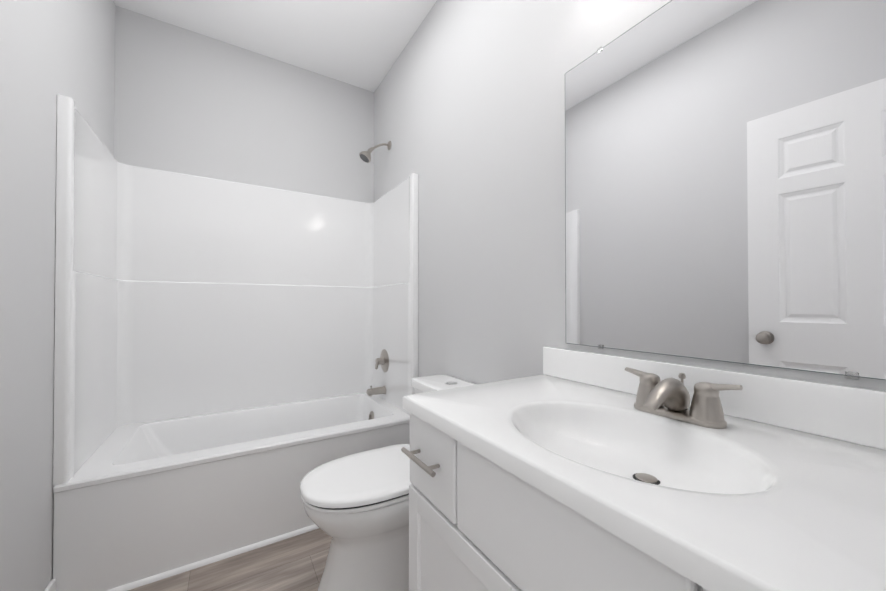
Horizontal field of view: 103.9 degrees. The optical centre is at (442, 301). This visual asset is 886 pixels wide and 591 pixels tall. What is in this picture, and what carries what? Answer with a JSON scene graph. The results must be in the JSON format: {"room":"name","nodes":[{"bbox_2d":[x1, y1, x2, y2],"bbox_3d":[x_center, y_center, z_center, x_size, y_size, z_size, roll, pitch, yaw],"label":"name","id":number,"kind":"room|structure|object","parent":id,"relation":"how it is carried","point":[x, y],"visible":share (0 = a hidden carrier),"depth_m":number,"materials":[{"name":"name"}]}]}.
{"room":"bathroom","nodes":[
{"label":"bathroom","id":0,"kind":"room"},
{"bbox_2d":[0,0,115,590],"bbox_3d":[-1.177,-0.267,0.763,0.100,2.820,2.905,0,-1,-32],"label":"wall","id":1,"kind":"structure","parent":0,"point":[50,50],"depth_m":1.15,"materials":[{"name":"paint"}]},
{"bbox_2d":[44,579,55,590],"bbox_3d":[-0.933,1.078,0.463,0.013,0.125,1.920,0,-1,-32],"label":"baseboard","id":2,"kind":"structure","parent":1,"relation":"attached to","point":[51,586],"depth_m":1.26,"materials":[{"name":"white paint"}]},
{"bbox_2d":[128,528,330,590],"bbox_3d":[-0.197,1.193,0.707,1.724,0.100,4.005,0,-1,-32],"label":"floor","id":3,"kind":"structure","parent":0,"point":[296,563],"depth_m":1.48,"materials":[{"name":"brown wood"}]},
{"bbox_2d":[53,94,417,590],"bbox_3d":[-0.994,0.194,2.008,1.520,1.923,0.766,0,-1,-32],"label":"shower","id":4,"kind":"object","parent":3,"relation":"on","point":[235,363],"visible":0.94,"depth_m":2.01,"materials":[{"name":"white plastic"}]},
{"bbox_2d":[106,524,318,590],"bbox_3d":[-0.791,1.143,1.671,1.494,0.017,0.017,0,-1,-32],"label":"trim","id":5,"kind":"structure","parent":4,"relation":"attached to","point":[161,576],"depth_m":1.52,"materials":[{"name":"white paint"}]},
{"bbox_2d":[300,374,476,590],"bbox_3d":[-0.188,0.759,1.425,0.743,0.782,0.450,0,-1,-32],"label":"toilet","id":6,"kind":"object","parent":3,"relation":"on","point":[356,506],"visible":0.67,"depth_m":1.25,"materials":[{"name":"white ceramic"}]},
{"bbox_2d":[401,346,885,590],"bbox_3d":[0.364,0.649,0.686,0.592,0.986,0.935,0,-1,-32],"label":"bathroom vanity","id":7,"kind":"object","parent":3,"relation":"on","point":[572,470],"visible":1,"depth_m":0.61,"materials":[{"name":"white paint"}]},
{"bbox_2d":[625,367,742,428],"bbox_3d":[0.484,0.208,0.750,0.148,0.093,0.230,0,-1,-32],"label":"faucet","id":8,"kind":"object","parent":7,"relation":"on","point":[666,402],"depth_m":0.73,"materials":[{"name":"silver metal"}]},
{"bbox_2d":[114,6,373,202],"bbox_3d":[-1.222,-0.251,2.383,1.524,2.820,0.100,0,-1,-32],"label":"wall","id":9,"kind":"structure","parent":0,"point":[188,102],"depth_m":2.25,"materials":[{"name":"paint"}]},
{"bbox_2d":[114,0,436,91],"bbox_3d":[-0.486,-1.723,1.204,1.724,0.100,2.905,0,-1,-32],"label":"ceiling","id":10,"kind":"structure","parent":0,"point":[361,43],"depth_m":2.11,"materials":[{"name":"paint"}]},
{"bbox_2d":[374,0,885,390],"bbox_3d":[0.205,-0.259,1.616,0.100,2.820,2.905,0,-1,-32],"label":"wall","id":11,"kind":"structure","parent":0,"point":[469,109],"depth_m":1.51,"materials":[{"name":"paint"}]},
{"bbox_2d":[359,141,390,162],"bbox_3d":[-0.474,-1.050,2.418,0.219,0.184,0.087,0,-1,-32],"label":"shower head","id":12,"kind":"object","parent":11,"relation":"attached to","point":[365,156],"visible":1,"depth_m":2.39},
{"bbox_2d":[565,0,885,379],"bbox_3d":[0.613,-0.318,0.849,0.008,0.923,0.760,0,-1,-32],"label":"mirror","id":13,"kind":"object","parent":11,"relation":"attached to","point":[725,180],"visible":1,"depth_m":0.78,"materials":[{"name":"clear glass"}]}
]}

